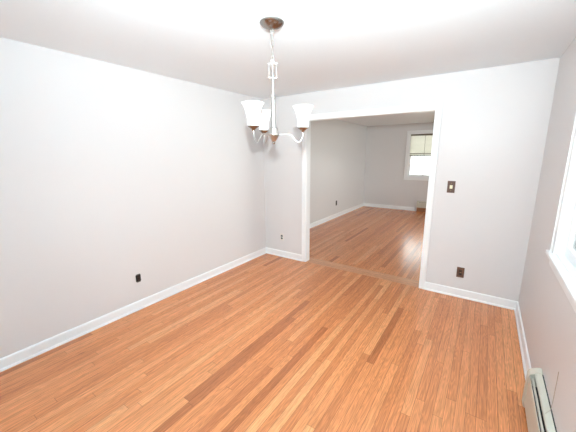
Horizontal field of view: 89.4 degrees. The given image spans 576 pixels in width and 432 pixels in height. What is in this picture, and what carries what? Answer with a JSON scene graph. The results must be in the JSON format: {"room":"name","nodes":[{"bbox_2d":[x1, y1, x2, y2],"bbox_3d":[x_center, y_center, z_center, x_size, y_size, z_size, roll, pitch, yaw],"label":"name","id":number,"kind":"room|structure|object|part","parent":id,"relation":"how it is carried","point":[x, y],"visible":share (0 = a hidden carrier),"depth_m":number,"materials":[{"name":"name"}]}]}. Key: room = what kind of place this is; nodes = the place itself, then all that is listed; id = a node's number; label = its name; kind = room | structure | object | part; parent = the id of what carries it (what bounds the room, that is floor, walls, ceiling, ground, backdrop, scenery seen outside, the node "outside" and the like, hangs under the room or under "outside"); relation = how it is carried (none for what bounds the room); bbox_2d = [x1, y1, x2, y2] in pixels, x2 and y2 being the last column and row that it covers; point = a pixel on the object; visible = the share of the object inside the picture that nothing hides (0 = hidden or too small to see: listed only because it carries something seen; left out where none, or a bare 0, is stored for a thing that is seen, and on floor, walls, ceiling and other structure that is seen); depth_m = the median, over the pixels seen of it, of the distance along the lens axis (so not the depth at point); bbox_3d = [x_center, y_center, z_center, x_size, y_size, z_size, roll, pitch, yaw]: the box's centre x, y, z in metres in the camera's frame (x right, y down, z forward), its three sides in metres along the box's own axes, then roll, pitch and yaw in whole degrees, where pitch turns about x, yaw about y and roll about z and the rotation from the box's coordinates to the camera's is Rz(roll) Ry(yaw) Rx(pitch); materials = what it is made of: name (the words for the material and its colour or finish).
{"room":"dining room","nodes":[
{"label":"dining room","id":0,"kind":"room"},
{"bbox_2d":[0,37,265,357],"bbox_3d":[-1.708,-0.125,2.862,0.120,2.560,4.570,8,14,33],"label":"wall","id":1,"kind":"structure","parent":0,"point":[111,174],"depth_m":2.73,"materials":[{"name":"white paint"}]},
{"bbox_2d":[0,247,265,371],"bbox_3d":[-1.608,0.960,3.101,0.024,0.097,4.450,8,14,33],"label":"baseboard","id":2,"kind":"structure","parent":1,"relation":"attached to","point":[32,351],"depth_m":2.87,"materials":[{"name":"white wood"}]},
{"bbox_2d":[135,274,140,282],"bbox_3d":[-1.582,0.659,3.086,0.017,0.089,0.054,8,14,33],"label":"wall outlet","id":3,"kind":"object","parent":1,"relation":"attached to","point":[138,276],"visible":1,"depth_m":3.08,"materials":[{"name":"black plastic"}]},
{"bbox_2d":[0,253,527,431],"bbox_3d":[-0.225,1.251,2.206,3.363,0.120,4.450,8,14,33],"label":"floor","id":4,"kind":"structure","parent":0,"point":[267,342],"depth_m":2.30,"materials":[{"name":"brown wood"}]},
{"bbox_2d":[307,257,418,286],"bbox_3d":[1.378,0.885,3.892,4.517,0.120,0.205,8,14,33],"label":"threshold","id":5,"kind":"object","parent":4,"relation":"on","point":[415,283],"depth_m":4.07,"materials":[{"name":"brown wood"}]},
{"bbox_2d":[0,0,575,125],"bbox_3d":[1.531,-1.673,3.608,4.757,0.120,9.950,8,14,33],"label":"ceiling","id":6,"kind":"structure","parent":0,"point":[320,45],"depth_m":2.09,"materials":[{"name":"white paint"}]},
{"bbox_2d":[241,16,313,143],"bbox_3d":[-0.123,-0.851,1.878,0.489,0.753,0.449,8,14,33],"label":"chandelier","id":7,"kind":"object","parent":6,"relation":"hanging from","point":[256,117],"visible":1,"depth_m":1.89,"materials":[{"name":"silver metal"}]},
{"bbox_3d":[-0.216,-0.628,1.801,0.143,0.134,0.143,8,14,33],"label":"lamp shade","id":8,"kind":"part","parent":7,"relation":"part of","materials":[{"name":"white glass"}]},
{"bbox_3d":[-0.179,-0.700,2.138,0.143,0.134,0.143,8,14,33],"label":"lamp shade","id":9,"kind":"part","parent":7,"relation":"part of","materials":[{"name":"white glass"}]},
{"bbox_3d":[-0.100,-0.889,1.911,0.012,0.219,0.012,8,14,33],"label":"stem","id":10,"kind":"part","parent":7,"relation":"part of","materials":[{"name":"silver metal"}]},
{"bbox_3d":[0.016,-0.535,1.974,0.177,0.075,0.007,1,12,6],"label":"arm","id":11,"kind":"part","parent":7,"relation":"part of","materials":[{"name":"silver metal"}]},
{"bbox_3d":[0.100,-0.659,1.938,0.143,0.134,0.143,8,14,33],"label":"lamp shade","id":12,"kind":"part","parent":7,"relation":"part of","materials":[{"name":"white glass"}]},
{"bbox_2d":[310,119,366,223],"bbox_3d":[0.926,-1.024,7.046,0.120,2.560,5.290,8,14,33],"label":"wall","id":13,"kind":"structure","parent":0,"point":[338,147],"depth_m":7.30,"materials":[{"name":"white paint"}]},
{"bbox_2d":[310,203,363,227],"bbox_3d":[0.959,0.082,7.187,0.024,0.097,5.170,8,14,33],"label":"baseboard","id":14,"kind":"structure","parent":13,"relation":"attached to","point":[326,219],"depth_m":7.54,"materials":[{"name":"white wood"}]},
{"bbox_2d":[309,206,425,280],"bbox_3d":[2.852,0.426,6.021,4.517,0.120,5.055,8,14,33],"label":"floor","id":15,"kind":"structure","parent":0,"point":[382,240],"depth_m":5.57,"materials":[{"name":"brown wood"}]},
{"bbox_2d":[363,122,433,207],"bbox_3d":[4.295,-1.278,7.852,4.517,2.440,0.120,8,14,33],"label":"wall","id":16,"kind":"structure","parent":0,"point":[384,182],"depth_m":8.61,"materials":[{"name":"white paint"}]},
{"bbox_2d":[363,203,416,210],"bbox_3d":[3.050,-0.281,8.839,1.592,0.097,0.024,8,14,33],"label":"baseboard","id":17,"kind":"structure","parent":16,"relation":"attached to","point":[364,204],"depth_m":8.80,"materials":[{"name":"white wood"}]},
{"bbox_2d":[404,130,432,180],"bbox_3d":[3.788,-1.679,8.101,0.960,1.370,0.144,8,14,33],"label":"window","id":18,"kind":"structure","parent":16,"relation":"in","point":[407,176],"depth_m":8.24,"materials":[{"name":"white wood"}]},
{"bbox_3d":[3.394,-1.673,8.301,0.091,1.279,0.024,8,14,33],"label":"casing","id":19,"kind":"part","parent":18,"relation":"part of","materials":[{"name":"white wood"}]},
{"bbox_3d":[3.759,-1.044,8.187,0.778,0.091,0.019,8,14,33],"label":"casing","id":20,"kind":"part","parent":18,"relation":"part of","materials":[{"name":"white wood"}]},
{"bbox_3d":[3.790,-1.402,8.161,0.762,0.604,0.032,8,14,33],"label":"sash","id":21,"kind":"part","parent":18,"relation":"part of","materials":[{"name":"white"}]},
{"bbox_3d":[3.751,-2.295,7.922,0.960,0.091,0.020,8,14,33],"label":"head casing","id":22,"kind":"part","parent":18,"relation":"part of","materials":[{"name":"white wood"}]},
{"bbox_2d":[410,133,432,155],"bbox_3d":[3.768,-1.959,8.015,0.756,0.588,0.028,8,14,33],"label":"window blind","id":23,"kind":"object","parent":18,"relation":"attached to","point":[421,144],"visible":0.59,"depth_m":8.07,"materials":[{"name":"beige fabric"}]},
{"bbox_2d":[416,201,426,211],"bbox_3d":[4.649,-0.159,7.732,2.300,0.296,0.066,8,14,33],"label":"baseboard heater","id":24,"kind":"object","parent":16,"relation":"attached to","point":[421,205],"visible":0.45,"depth_m":8.28,"materials":[{"name":"beige metal"}]},
{"bbox_3d":[4.635,-0.188,7.704,2.176,0.141,0.007,8,14,33],"label":"panel","id":25,"kind":"part","parent":24,"relation":"part of","materials":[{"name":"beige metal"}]},
{"bbox_2d":[263,58,559,300],"bbox_3d":[1.338,-0.357,3.581,4.757,2.440,0.090,8,14,33],"label":"wall","id":26,"kind":"structure","parent":0,"point":[495,120],"depth_m":3.10,"materials":[{"name":"white paint"}]},
{"bbox_2d":[266,247,301,260],"bbox_3d":[-0.082,0.613,4.703,0.715,0.097,0.024,8,14,33],"label":"baseboard","id":27,"kind":"structure","parent":26,"relation":"attached to","point":[294,256],"depth_m":4.68,"materials":[{"name":"white wood"}]},
{"bbox_2d":[302,102,442,288],"bbox_3d":[0.965,-0.268,3.856,1.753,2.156,0.133,8,14,33],"label":"trim opening","id":28,"kind":"structure","parent":26,"relation":"attached to","point":[428,107],"depth_m":3.52,"materials":[{"name":"white wood"}]},
{"bbox_3d":[0.236,-0.315,4.283,0.067,2.081,0.024,8,14,33],"label":"casing","id":29,"kind":"part","parent":28,"relation":"part of","materials":[{"name":"white wood"}]},
{"bbox_3d":[0.299,-0.334,4.373,0.067,2.081,0.019,8,14,33],"label":"casing","id":30,"kind":"part","parent":28,"relation":"part of","materials":[{"name":"white wood"}]},
{"bbox_3d":[0.927,-1.276,3.597,1.753,0.075,0.024,8,14,33],"label":"head casing","id":31,"kind":"part","parent":28,"relation":"part of","materials":[{"name":"white wood"}]},
{"bbox_3d":[1.632,-0.128,3.356,0.067,2.081,0.024,8,14,33],"label":"casing","id":32,"kind":"part","parent":28,"relation":"part of","materials":[{"name":"white wood"}]},
{"bbox_2d":[447,181,455,192],"bbox_3d":[1.794,-0.319,3.204,0.076,0.130,0.024,8,14,33],"label":"light switch","id":33,"kind":"object","parent":26,"relation":"attached to","point":[451,184],"visible":1,"depth_m":3.21,"materials":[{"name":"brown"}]},
{"bbox_2d":[456,267,464,277],"bbox_3d":[1.957,0.640,3.307,0.074,0.120,0.008,8,14,33],"label":"wall outlet","id":34,"kind":"object","parent":26,"relation":"attached to","point":[460,271],"visible":1,"depth_m":3.30,"materials":[{"name":"brown plastic"}]},
{"bbox_2d":[424,281,517,309],"bbox_3d":[2.037,0.896,3.297,0.895,0.097,0.024,8,14,33],"label":"baseboard","id":35,"kind":"structure","parent":26,"relation":"attached to","point":[469,295],"depth_m":3.27,"materials":[{"name":"white wood"}]},
{"bbox_2d":[518,37,575,431],"bbox_3d":[1.175,0.202,0.936,0.120,2.440,4.570,8,14,33],"label":"wall","id":36,"kind":"structure","parent":0,"point":[548,316],"depth_m":2.06,"materials":[{"name":"white paint"}]},
{"bbox_2d":[514,302,530,379],"bbox_3d":[1.995,1.069,2.476,0.024,0.097,1.460,8,14,33],"label":"baseboard","id":37,"kind":"structure","parent":36,"relation":"attached to","point":[522,340],"depth_m":2.47,"materials":[{"name":"white wood"}]},
{"bbox_2d":[522,368,556,431],"bbox_3d":[0.839,1.313,0.822,0.066,0.274,2.600,8,14,33],"label":"baseboard heater","id":38,"kind":"object","parent":36,"relation":"attached to","point":[535,398],"visible":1,"depth_m":1.65,"materials":[{"name":"beige metal"}]},
{"bbox_3d":[0.817,1.315,0.837,0.007,0.198,2.476,8,14,33],"label":"panel","id":39,"kind":"part","parent":38,"relation":"part of","materials":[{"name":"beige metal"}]},
{"bbox_3d":[0.864,1.318,0.806,0.006,0.270,2.476,8,14,33],"label":"plate","id":40,"kind":"part","parent":38,"relation":"part of","materials":[{"name":"white metal"}]},
{"bbox_2d":[545,113,575,312],"bbox_3d":[1.530,-0.227,1.420,0.160,1.275,0.910,8,14,33],"label":"window","id":41,"kind":"structure","parent":36,"relation":"in","point":[561,255],"depth_m":1.75,"materials":[{"name":"white"}]},
{"bbox_3d":[1.705,-0.302,1.763,0.024,1.109,0.081,8,14,33],"label":"casing","id":42,"kind":"part","parent":41,"relation":"part of","materials":[{"name":"white wood"}]},
{"bbox_3d":[1.539,0.026,1.468,0.032,0.562,0.682,8,14,33],"label":"sash","id":43,"kind":"part","parent":41,"relation":"part of","materials":[{"name":"white"}]},
{"bbox_3d":[1.539,0.015,1.466,0.004,0.474,0.600,8,14,33],"label":"pane","id":44,"kind":"part","parent":41,"relation":"part of","materials":[{"name":"clear glass"}]}
]}

